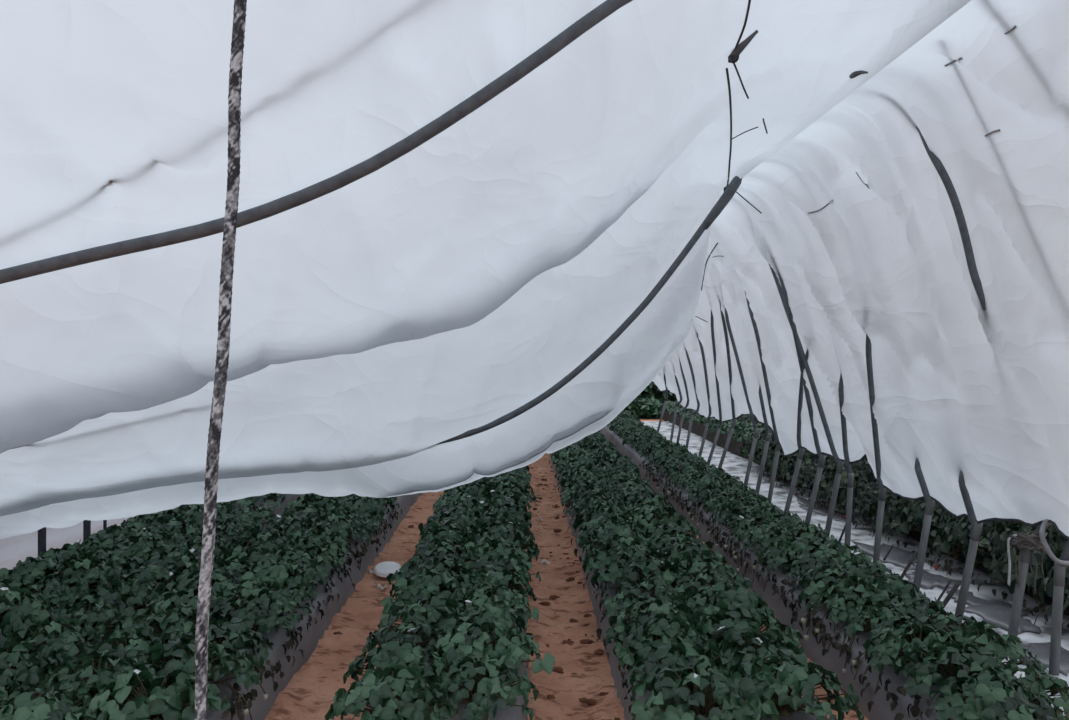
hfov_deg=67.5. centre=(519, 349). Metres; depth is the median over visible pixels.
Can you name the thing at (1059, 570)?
hoop
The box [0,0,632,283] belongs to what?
hoop
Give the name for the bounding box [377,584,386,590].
scrap
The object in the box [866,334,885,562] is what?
hoop
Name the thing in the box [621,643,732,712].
plant
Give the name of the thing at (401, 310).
tunnel cover
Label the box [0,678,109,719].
plant
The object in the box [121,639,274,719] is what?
plant
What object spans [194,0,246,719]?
rope
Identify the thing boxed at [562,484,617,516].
plant
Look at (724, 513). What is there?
plant
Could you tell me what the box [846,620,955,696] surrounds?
plant
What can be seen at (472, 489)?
plant
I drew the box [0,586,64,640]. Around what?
plant
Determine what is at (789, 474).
plant
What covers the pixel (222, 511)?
plant
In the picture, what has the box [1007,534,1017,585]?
strap
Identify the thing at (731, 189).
hoop
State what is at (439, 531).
plant
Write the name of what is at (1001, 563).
plant
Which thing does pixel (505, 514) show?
plant
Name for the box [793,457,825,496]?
plant
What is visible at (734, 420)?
hoop
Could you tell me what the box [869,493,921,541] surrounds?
plant
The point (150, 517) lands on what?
plant
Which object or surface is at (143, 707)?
plant
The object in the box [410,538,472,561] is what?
plant
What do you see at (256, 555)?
plant
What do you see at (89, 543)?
plant
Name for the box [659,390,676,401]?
bush
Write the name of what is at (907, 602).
plant
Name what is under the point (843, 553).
plant
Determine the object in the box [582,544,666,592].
plant
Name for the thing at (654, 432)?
plant
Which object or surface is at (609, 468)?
plant
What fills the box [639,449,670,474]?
plant
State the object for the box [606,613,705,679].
plant
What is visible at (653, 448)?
plant
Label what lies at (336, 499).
plant
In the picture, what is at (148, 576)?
plant
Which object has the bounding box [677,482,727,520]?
plant
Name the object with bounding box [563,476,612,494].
plant
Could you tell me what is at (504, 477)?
plant
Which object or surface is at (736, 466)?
sheet
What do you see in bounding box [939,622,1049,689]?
plant
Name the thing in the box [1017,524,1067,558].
plant
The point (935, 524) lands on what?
plant
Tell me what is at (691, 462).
plant
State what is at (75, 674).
plant
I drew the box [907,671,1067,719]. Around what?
plant
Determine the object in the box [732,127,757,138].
string
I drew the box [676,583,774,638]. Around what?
plant
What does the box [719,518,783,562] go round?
plant
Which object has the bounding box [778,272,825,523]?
hoop
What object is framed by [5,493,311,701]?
raised bed
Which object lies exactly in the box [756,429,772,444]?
plant
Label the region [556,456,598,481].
plant
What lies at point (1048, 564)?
plant
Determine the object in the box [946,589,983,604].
puddle
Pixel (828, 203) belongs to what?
tie
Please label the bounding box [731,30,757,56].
pipe stub
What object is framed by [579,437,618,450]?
plant
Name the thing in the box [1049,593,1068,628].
plant
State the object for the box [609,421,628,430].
plant
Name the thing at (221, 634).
plant
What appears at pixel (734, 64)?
string
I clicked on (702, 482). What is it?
plant
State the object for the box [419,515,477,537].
plant
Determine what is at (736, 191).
string
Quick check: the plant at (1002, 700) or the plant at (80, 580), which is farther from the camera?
the plant at (80, 580)
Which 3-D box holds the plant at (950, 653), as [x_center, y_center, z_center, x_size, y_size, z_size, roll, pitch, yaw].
[1.761,1.343,3.204,0.533,0.305,0.506,0,0,-23]
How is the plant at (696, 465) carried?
on the raised bed at (831, 661)
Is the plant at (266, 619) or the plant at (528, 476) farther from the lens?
the plant at (528, 476)
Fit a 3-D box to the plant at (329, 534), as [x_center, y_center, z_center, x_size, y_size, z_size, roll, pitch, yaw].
[-1.326,1.339,5.371,0.502,0.290,0.500,0,0,-37]
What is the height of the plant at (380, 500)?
0.330 m
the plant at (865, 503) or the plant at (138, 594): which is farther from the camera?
the plant at (865, 503)
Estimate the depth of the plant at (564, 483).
7.80 m
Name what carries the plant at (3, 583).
on the raised bed at (293, 497)
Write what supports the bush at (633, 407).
on the dirt path
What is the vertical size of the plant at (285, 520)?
0.211 m
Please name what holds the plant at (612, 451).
on the raised bed at (604, 625)
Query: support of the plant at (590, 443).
on the raised bed at (604, 625)
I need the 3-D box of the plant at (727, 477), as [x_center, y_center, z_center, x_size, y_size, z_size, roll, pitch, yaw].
[1.983,1.299,7.698,0.455,0.228,0.443,0,0,-27]
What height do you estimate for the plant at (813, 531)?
0.214 m
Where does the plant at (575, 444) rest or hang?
on the raised bed at (604, 625)
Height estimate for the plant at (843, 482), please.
0.520 m
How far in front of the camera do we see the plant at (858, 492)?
7.17 m
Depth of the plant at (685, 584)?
4.26 m
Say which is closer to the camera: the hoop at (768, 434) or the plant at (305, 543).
the plant at (305, 543)
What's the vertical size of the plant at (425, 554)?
0.243 m
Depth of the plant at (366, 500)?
6.57 m
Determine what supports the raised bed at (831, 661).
on the dirt path
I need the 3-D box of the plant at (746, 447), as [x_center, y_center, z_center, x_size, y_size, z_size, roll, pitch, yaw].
[3.236,1.342,10.709,0.548,0.421,0.640,0,0,0]
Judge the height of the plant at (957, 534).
0.479 m
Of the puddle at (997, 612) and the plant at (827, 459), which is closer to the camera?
the puddle at (997, 612)
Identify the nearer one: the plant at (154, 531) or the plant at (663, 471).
the plant at (154, 531)
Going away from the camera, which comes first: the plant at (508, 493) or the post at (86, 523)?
the post at (86, 523)
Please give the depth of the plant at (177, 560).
4.88 m
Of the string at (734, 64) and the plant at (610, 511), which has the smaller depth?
the string at (734, 64)
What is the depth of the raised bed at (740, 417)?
15.68 m
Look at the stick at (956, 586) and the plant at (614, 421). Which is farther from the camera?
the plant at (614, 421)
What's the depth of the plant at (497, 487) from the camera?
7.08 m
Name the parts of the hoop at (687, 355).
post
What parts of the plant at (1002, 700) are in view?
flower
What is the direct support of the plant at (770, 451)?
in the raised bed at (734, 447)
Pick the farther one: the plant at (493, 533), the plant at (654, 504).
the plant at (654, 504)
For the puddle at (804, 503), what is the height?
0.020 m
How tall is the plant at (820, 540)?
0.188 m
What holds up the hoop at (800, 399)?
on the dirt path
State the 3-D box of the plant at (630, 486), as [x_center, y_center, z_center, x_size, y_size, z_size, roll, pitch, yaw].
[1.000,1.306,7.107,0.470,0.216,0.486,0,0,0]
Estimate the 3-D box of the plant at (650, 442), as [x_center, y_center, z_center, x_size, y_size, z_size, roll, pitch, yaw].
[1.778,1.316,10.834,0.419,0.191,0.396,0,0,14]
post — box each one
[38,527,45,555]
[83,520,90,540]
[103,520,106,529]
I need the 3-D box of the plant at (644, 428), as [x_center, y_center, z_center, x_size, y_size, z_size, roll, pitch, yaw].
[1.971,1.300,12.357,0.436,0.227,0.495,0,0,-25]
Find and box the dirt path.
[36,419,867,719]
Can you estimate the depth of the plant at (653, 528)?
5.44 m
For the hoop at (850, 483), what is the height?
3.140 m
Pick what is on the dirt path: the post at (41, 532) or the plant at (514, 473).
the post at (41, 532)
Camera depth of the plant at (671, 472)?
8.44 m
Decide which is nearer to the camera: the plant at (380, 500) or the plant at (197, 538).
the plant at (197, 538)
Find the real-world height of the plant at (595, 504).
0.283 m
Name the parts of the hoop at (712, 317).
post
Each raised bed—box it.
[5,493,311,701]
[95,493,422,719]
[368,520,528,719]
[550,453,815,719]
[600,425,1050,719]
[662,410,1068,614]
[739,415,769,429]
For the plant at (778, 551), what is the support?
in the raised bed at (831, 661)
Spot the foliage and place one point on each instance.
(742, 429)
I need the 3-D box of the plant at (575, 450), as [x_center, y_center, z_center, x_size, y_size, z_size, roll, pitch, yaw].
[0.661,1.301,9.447,0.524,0.319,0.556,0,0,22]
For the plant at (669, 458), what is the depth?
9.08 m
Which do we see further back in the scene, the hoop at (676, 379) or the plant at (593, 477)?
the hoop at (676, 379)
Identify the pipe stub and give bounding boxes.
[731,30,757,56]
[849,70,867,78]
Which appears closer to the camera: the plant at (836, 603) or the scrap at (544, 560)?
the plant at (836, 603)
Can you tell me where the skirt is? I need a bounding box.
[0,516,134,569]
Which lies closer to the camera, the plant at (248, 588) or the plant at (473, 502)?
the plant at (248, 588)
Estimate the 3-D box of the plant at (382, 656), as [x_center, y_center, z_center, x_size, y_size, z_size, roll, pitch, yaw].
[-0.485,1.300,3.279,0.466,0.228,0.458,0,0,23]
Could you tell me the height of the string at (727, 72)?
0.127 m
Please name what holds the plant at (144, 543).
on the raised bed at (293, 497)
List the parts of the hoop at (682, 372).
post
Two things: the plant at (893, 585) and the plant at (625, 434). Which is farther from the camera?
the plant at (625, 434)
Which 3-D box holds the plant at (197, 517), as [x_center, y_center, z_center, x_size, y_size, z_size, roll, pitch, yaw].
[-2.514,1.286,6.047,0.526,0.261,0.567,0,0,12]
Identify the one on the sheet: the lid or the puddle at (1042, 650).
the puddle at (1042, 650)
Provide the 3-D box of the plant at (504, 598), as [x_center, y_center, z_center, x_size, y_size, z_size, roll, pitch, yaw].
[-0.123,1.303,4.071,0.479,0.220,0.422,0,0,-39]
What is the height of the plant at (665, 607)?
0.277 m
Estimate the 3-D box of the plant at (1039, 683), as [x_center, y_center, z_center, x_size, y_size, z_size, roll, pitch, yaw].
[1.966,1.316,3.085,0.391,0.190,0.403,0,0,-20]
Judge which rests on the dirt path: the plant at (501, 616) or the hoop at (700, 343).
the hoop at (700, 343)
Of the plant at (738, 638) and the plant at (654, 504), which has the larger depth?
the plant at (654, 504)
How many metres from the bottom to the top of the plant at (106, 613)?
0.326 m
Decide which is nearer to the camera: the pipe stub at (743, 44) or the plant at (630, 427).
the pipe stub at (743, 44)
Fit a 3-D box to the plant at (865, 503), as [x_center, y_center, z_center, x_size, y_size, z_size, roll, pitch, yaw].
[3.184,1.371,6.959,0.530,0.394,0.529,0,0,-42]
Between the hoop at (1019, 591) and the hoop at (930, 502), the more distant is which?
the hoop at (930, 502)
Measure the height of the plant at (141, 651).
0.209 m
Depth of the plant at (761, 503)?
6.49 m
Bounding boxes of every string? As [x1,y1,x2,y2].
[701,243,717,290]
[726,68,731,185]
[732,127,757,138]
[733,63,748,98]
[734,0,750,50]
[736,191,761,213]
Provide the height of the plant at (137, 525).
0.238 m
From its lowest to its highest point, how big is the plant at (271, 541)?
0.238 m
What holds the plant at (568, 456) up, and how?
in the raised bed at (604, 625)
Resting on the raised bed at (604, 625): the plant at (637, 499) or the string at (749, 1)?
the plant at (637, 499)
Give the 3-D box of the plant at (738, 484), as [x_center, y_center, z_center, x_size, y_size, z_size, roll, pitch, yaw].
[1.931,1.307,7.348,0.405,0.210,0.459,0,0,5]
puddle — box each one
[763,473,804,487]
[796,495,861,525]
[852,541,917,568]
[905,570,960,588]
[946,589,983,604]
[964,599,1040,633]
[1019,642,1068,676]
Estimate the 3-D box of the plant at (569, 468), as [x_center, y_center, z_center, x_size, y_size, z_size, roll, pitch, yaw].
[0.642,1.304,8.473,0.512,0.289,0.498,0,0,-13]
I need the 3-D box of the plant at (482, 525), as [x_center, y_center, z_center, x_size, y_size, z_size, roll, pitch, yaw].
[-0.155,1.289,5.598,0.511,0.255,0.520,0,0,13]
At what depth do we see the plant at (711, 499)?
6.92 m
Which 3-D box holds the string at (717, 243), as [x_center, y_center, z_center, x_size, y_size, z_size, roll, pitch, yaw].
[2.111,-0.911,8.981,0.034,0.366,1.689,0,0,7]
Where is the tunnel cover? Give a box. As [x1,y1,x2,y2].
[0,0,1068,539]
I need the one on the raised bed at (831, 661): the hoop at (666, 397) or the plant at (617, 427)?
the plant at (617, 427)
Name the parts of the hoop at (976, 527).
post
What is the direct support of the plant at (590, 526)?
in the raised bed at (604, 625)
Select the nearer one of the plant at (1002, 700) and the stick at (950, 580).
the plant at (1002, 700)
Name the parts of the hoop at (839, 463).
post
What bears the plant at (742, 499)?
in the raised bed at (831, 661)
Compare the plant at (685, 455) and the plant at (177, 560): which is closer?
the plant at (177, 560)
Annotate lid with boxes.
[373,561,400,577]
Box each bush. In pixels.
[624,401,643,418]
[633,396,664,418]
[637,382,675,401]
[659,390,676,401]
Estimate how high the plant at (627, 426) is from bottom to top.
0.221 m
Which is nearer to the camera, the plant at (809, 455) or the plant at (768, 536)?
the plant at (768, 536)
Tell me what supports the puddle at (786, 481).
on the sheet
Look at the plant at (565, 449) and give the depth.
9.77 m
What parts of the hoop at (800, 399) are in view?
post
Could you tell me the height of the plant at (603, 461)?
0.257 m
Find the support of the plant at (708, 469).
on the raised bed at (831, 661)
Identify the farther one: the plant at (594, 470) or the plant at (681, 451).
the plant at (681, 451)
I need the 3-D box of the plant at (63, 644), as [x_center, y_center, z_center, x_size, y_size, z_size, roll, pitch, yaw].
[-2.143,1.428,3.662,0.533,0.358,0.535,0,0,5]
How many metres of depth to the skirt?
5.26 m
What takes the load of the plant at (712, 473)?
on the raised bed at (831, 661)
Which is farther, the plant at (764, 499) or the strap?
the plant at (764, 499)
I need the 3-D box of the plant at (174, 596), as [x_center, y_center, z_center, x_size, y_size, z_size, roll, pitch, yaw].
[-1.638,1.299,3.991,0.510,0.234,0.511,0,0,0]
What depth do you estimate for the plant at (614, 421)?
13.92 m
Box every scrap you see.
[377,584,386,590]
[540,559,549,564]
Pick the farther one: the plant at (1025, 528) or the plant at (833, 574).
the plant at (1025, 528)
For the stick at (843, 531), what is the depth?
6.38 m
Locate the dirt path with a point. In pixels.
(309, 693)
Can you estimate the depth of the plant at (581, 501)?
6.61 m
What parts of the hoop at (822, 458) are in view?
post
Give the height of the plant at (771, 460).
0.472 m
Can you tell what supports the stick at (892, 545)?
on the puddle at (898, 557)
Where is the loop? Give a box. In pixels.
[1039,519,1068,565]
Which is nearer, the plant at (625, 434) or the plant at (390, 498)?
the plant at (390, 498)
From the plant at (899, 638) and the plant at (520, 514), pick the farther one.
the plant at (520, 514)
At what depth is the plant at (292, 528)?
5.53 m
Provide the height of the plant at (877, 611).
0.308 m
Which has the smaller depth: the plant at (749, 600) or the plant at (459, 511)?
the plant at (749, 600)
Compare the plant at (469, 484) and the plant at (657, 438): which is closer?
the plant at (469, 484)
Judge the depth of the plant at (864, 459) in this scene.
7.89 m
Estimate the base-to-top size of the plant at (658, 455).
0.334 m
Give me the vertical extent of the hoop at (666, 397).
3.143 m
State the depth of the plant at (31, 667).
3.34 m
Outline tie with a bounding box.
[808,203,829,212]
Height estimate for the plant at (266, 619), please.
0.297 m
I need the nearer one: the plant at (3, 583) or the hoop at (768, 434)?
the plant at (3, 583)
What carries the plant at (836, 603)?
in the raised bed at (831, 661)
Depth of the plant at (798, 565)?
4.73 m
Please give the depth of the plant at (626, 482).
7.33 m
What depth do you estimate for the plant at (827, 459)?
8.56 m
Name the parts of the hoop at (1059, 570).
post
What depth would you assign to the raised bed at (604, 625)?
4.21 m
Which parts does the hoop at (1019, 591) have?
post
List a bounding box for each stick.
[838,526,844,541]
[883,544,893,560]
[900,550,918,578]
[936,579,951,602]
[942,583,959,607]
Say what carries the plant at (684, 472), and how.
on the raised bed at (831, 661)
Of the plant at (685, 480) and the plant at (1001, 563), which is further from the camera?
the plant at (685, 480)
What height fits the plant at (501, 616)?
0.224 m
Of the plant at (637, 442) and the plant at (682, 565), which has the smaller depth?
the plant at (682, 565)
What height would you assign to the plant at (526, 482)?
0.221 m
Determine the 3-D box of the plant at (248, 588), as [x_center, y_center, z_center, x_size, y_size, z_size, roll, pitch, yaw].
[-1.336,1.335,4.126,0.497,0.326,0.489,0,0,-27]
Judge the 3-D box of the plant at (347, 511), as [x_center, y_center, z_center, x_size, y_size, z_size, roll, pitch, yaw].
[-1.306,1.336,5.960,0.515,0.323,0.513,0,0,2]
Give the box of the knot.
[728,54,738,62]
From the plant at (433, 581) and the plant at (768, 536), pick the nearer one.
the plant at (433, 581)
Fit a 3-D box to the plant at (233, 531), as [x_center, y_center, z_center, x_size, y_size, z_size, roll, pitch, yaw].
[-2.128,1.432,5.850,0.537,0.341,0.481,0,0,-4]
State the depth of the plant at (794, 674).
2.96 m
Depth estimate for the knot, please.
3.33 m
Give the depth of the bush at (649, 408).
18.60 m
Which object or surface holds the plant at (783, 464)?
in the raised bed at (734, 447)
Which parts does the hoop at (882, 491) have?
post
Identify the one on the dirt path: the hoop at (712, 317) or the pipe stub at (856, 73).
the hoop at (712, 317)
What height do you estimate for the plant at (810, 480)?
0.470 m
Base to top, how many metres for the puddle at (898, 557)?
0.020 m
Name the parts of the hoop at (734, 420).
post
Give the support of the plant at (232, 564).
on the raised bed at (260, 707)
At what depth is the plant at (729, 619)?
3.58 m
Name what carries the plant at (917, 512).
in the raised bed at (734, 447)
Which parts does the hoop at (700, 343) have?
post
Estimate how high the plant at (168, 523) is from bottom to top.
0.218 m
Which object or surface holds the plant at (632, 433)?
on the raised bed at (831, 661)
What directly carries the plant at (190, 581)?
on the raised bed at (260, 707)
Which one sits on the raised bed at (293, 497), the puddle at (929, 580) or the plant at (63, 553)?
the plant at (63, 553)
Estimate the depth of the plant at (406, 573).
4.47 m
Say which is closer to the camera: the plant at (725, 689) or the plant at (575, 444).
the plant at (725, 689)
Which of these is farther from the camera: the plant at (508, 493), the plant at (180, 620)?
the plant at (508, 493)
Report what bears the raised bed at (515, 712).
on the dirt path
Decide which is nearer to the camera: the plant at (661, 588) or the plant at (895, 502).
the plant at (661, 588)
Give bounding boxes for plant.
[0,556,74,595]
[0,575,84,620]
[0,579,41,617]
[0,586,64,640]
[0,620,15,647]
[0,642,76,701]
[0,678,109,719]
[0,679,20,706]
[4,617,105,694]
[30,598,127,644]
[35,556,130,606]
[37,648,141,708]
[38,543,102,574]
[67,536,115,560]
[68,578,161,633]
[69,545,148,584]
[78,627,177,681]
[82,525,138,542]
[82,669,244,719]
[93,563,181,609]
[96,531,174,572]
[104,602,228,653]
[105,517,170,538]
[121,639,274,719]
[128,526,183,559]
[133,511,186,533]
[137,550,200,585]
[142,586,232,633]
[146,516,202,542]
[149,569,245,611]
[154,504,221,533]
[161,541,220,571]
[172,617,290,691]
[180,502,234,526]
[184,532,234,557]
[198,556,254,587]
[199,519,253,548]
[209,589,310,666]
[211,578,311,640]
[216,514,263,545]
[216,545,273,571]
[218,531,292,557]
[226,503,280,527]
[232,559,323,623]
[244,546,339,605]
[250,519,305,547]
[261,513,322,534]
[273,533,354,589]
[279,494,336,515]
[281,504,327,522]
[291,527,360,569]
[299,512,370,566]
[305,493,344,502]
[324,507,380,551]
[325,661,460,719]
[326,497,386,539]
[336,496,391,532]
[343,631,448,698]
[345,494,401,520]
[363,614,454,668]
[377,496,401,514]
[378,594,474,644]
[381,568,476,619]
[387,556,470,601]
[399,541,479,571]
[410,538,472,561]
[415,522,477,553]
[418,506,480,531]
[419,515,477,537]
[425,618,554,687]
[428,605,532,663]
[430,654,538,719]
[432,498,481,519]
[433,483,485,505]
[433,489,488,513]
[443,477,489,490]
[444,481,488,496]
[453,564,536,610]
[453,583,539,627]
[456,537,532,572]
[463,553,540,589]
[470,516,534,548]
[470,525,539,560]
[472,512,533,534]
[477,496,531,521]
[479,503,531,527]
[482,480,536,503]
[484,474,532,490]
[485,475,534,494]
[485,489,531,509]
[493,471,529,484]
[497,468,531,481]
[549,445,584,467]
[551,443,586,457]
[554,447,595,473]
[554,460,597,484]
[556,451,596,474]
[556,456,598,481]
[558,470,605,496]
[560,464,607,494]
[560,476,618,516]
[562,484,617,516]
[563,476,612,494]
[564,489,629,529]
[567,499,627,532]
[571,515,649,550]
[573,504,640,547]
[574,520,650,570]
[579,433,608,441]
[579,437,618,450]
[582,441,620,453]
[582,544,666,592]
[583,534,655,581]
[588,444,617,452]
[590,447,624,459]
[593,555,681,612]
[595,453,636,468]
[596,595,703,668]
[597,456,639,473]
[599,574,686,633]
[600,462,638,477]
[606,471,649,486]
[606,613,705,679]
[607,417,626,425]
[607,468,646,481]
[609,419,627,427]
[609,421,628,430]
[610,421,632,431]
[610,478,654,500]
[613,483,659,497]
[617,424,635,433]
[617,426,637,436]
[618,485,672,507]
[619,427,643,439]
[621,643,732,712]
[622,433,651,445]
[624,432,644,441]
[624,494,675,521]
[627,418,643,424]
[628,501,686,523]
[630,506,700,537]
[631,658,779,719]
[632,437,653,448]
[635,425,655,430]
[635,521,702,546]
[636,440,657,452]
[638,443,660,455]
[639,427,658,432]
[639,444,670,457]
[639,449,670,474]
[643,430,666,438]
[644,450,681,476]
[645,454,685,481]
[645,532,701,556]
[647,433,664,438]
[648,435,665,440]
[649,460,685,488]
[654,440,672,444]
[657,462,704,492]
[659,540,737,574]
[661,550,752,590]
[662,441,690,451]
[663,473,703,502]
[665,468,703,495]
[671,566,755,605]
[675,449,693,454]
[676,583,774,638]
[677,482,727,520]
[678,452,708,464]
[678,476,727,508]
[684,458,707,465]
[692,489,737,525]
[694,462,715,468]
[696,465,729,476]
[697,493,753,530]
[700,601,805,662]
[701,471,727,479]
[704,629,807,676]
[707,501,759,538]
[709,510,772,551]
[711,474,749,489]
[714,481,744,490]
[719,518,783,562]
[722,648,863,719]
[726,487,760,496]
[729,527,802,573]
[740,435,771,464]
[741,493,772,509]
[745,499,782,510]
[747,437,775,466]
[750,505,799,526]
[752,537,818,584]
[754,442,781,476]
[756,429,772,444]
[763,552,844,602]
[765,449,786,482]
[769,512,822,535]
[770,452,797,486]
[777,522,834,542]
[777,562,860,627]
[782,456,816,493]
[787,448,814,463]
[787,537,849,553]
[792,575,903,647]
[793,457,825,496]
[801,461,835,503]
[802,451,829,462]
[805,541,885,576]
[808,454,834,474]
[811,464,851,510]
[815,602,924,673]
[825,469,871,517]
[835,457,865,471]
[840,475,888,525]
[841,457,872,490]
[841,559,903,585]
[845,572,932,614]
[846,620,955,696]
[852,484,892,532]
[868,639,1012,719]
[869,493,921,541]
[880,590,953,629]
[890,499,941,554]
[896,604,994,646]
[903,499,943,517]
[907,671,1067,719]
[913,510,968,567]
[928,516,993,577]
[939,511,996,524]
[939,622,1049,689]
[958,524,1022,591]
[959,517,1018,533]
[984,530,1066,612]
[988,521,1066,544]
[993,664,1068,719]
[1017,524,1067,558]
[1022,553,1068,624]
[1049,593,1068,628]
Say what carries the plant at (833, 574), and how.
in the raised bed at (831, 661)
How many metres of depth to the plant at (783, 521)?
5.81 m
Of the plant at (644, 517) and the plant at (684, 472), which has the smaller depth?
the plant at (644, 517)
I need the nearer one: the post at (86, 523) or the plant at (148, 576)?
the plant at (148, 576)
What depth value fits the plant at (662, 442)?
10.64 m
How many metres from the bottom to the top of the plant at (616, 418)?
0.231 m
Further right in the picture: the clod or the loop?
the loop
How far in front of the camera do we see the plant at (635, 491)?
6.69 m
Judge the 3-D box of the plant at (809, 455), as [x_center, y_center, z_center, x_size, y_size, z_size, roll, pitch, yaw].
[3.382,1.224,8.906,0.577,0.415,0.574,0,0,-43]
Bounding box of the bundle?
[1009,523,1050,594]
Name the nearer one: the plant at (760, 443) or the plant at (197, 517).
the plant at (197, 517)
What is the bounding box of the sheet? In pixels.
[641,421,1068,717]
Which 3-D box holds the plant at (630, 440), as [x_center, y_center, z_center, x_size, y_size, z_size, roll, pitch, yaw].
[1.726,1.304,11.510,0.486,0.221,0.460,0,0,33]
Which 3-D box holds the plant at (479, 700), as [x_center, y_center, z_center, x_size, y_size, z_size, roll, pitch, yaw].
[-0.152,1.302,3.093,0.475,0.224,0.460,0,0,-17]
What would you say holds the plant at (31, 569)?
on the raised bed at (293, 497)
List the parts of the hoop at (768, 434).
post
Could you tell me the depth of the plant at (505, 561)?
4.60 m
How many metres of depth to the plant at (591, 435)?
11.32 m
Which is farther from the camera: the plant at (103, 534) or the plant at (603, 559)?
the plant at (103, 534)
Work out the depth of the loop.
3.86 m
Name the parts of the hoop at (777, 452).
post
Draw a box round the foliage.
[219,400,771,510]
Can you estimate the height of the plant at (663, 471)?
0.294 m
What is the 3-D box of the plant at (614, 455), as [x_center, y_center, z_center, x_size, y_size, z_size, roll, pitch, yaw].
[1.032,1.282,8.930,0.589,0.271,0.546,0,0,-5]
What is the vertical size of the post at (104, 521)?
0.584 m
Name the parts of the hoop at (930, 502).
post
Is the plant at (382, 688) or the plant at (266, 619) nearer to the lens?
the plant at (382, 688)
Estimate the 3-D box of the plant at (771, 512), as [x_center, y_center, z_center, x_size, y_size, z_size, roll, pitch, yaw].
[1.928,1.300,6.109,0.455,0.226,0.426,0,0,5]
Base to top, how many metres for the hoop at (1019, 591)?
3.198 m
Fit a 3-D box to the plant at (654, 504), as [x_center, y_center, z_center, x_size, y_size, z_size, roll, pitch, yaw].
[1.039,1.294,6.188,0.486,0.242,0.455,0,0,29]
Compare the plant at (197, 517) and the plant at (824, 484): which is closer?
the plant at (197, 517)
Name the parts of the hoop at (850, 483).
post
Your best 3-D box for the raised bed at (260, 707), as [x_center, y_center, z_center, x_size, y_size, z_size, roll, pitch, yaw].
[-1.444,1.510,8.400,0.744,0.280,12.400,0,0,0]
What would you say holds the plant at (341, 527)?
in the raised bed at (260, 707)
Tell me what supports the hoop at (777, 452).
on the dirt path
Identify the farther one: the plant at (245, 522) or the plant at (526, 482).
the plant at (526, 482)
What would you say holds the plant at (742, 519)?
in the raised bed at (831, 661)
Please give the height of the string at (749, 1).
0.150 m
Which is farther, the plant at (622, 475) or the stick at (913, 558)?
the plant at (622, 475)
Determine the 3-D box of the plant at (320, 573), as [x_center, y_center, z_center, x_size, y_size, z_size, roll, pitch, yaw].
[-1.358,1.327,4.747,0.562,0.316,0.489,0,0,-20]
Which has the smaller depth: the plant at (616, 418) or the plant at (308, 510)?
the plant at (308, 510)
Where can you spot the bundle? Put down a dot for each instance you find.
(1030, 541)
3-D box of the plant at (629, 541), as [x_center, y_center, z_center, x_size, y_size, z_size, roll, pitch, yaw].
[0.677,1.321,5.092,0.516,0.284,0.471,0,0,19]
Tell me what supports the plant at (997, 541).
in the raised bed at (734, 447)
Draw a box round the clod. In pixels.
[333,467,858,719]
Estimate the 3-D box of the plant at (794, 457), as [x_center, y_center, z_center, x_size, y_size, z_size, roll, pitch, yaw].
[3.413,1.201,9.285,0.573,0.465,0.650,0,0,24]
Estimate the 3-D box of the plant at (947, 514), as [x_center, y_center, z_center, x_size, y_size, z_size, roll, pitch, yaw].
[3.382,1.237,5.936,0.528,0.383,0.532,0,0,23]
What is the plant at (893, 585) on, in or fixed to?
on the raised bed at (831, 661)
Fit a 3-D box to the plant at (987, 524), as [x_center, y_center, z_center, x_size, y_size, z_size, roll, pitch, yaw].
[3.373,1.236,5.640,0.493,0.385,0.501,0,0,27]
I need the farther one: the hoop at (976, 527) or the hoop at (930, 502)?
the hoop at (930, 502)
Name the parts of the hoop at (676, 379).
post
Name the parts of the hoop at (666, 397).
post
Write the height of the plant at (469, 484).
0.225 m
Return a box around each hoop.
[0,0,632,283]
[436,176,741,444]
[657,374,667,431]
[670,373,681,440]
[676,359,688,441]
[685,348,699,449]
[697,333,710,455]
[707,311,722,464]
[718,299,736,467]
[724,308,758,485]
[744,290,780,500]
[755,385,770,493]
[769,264,843,534]
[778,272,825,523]
[784,349,808,514]
[838,374,853,547]
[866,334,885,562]
[912,457,934,593]
[916,127,1040,642]
[955,471,982,622]
[1049,540,1068,675]
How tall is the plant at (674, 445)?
0.234 m
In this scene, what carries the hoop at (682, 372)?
on the dirt path
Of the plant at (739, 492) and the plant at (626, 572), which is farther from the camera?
the plant at (739, 492)
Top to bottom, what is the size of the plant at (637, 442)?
0.190 m
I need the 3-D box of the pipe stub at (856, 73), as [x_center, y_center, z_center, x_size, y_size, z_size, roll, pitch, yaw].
[1.491,-1.220,3.527,0.029,0.034,0.104,0,0,-18]
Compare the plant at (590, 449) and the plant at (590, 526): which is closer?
the plant at (590, 526)
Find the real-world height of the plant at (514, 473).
0.212 m
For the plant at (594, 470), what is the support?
in the raised bed at (604, 625)
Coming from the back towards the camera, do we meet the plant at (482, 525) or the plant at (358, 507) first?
the plant at (358, 507)
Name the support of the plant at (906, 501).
on the raised bed at (734, 447)
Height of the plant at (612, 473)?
0.228 m
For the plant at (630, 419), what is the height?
0.211 m
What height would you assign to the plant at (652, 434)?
0.204 m
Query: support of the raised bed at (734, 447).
on the dirt path
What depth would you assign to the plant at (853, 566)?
4.51 m
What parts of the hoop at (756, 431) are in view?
post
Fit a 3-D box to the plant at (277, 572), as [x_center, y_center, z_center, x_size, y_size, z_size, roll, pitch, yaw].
[-1.354,1.326,4.455,0.521,0.333,0.515,0,0,-13]
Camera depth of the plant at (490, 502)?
6.47 m
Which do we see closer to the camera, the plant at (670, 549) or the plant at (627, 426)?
the plant at (670, 549)
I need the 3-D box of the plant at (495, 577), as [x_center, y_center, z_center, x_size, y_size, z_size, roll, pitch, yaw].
[-0.162,1.300,4.362,0.509,0.230,0.483,0,0,0]
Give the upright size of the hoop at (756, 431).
3.137 m
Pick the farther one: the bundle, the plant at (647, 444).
the plant at (647, 444)
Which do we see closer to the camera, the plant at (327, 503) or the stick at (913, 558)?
the stick at (913, 558)

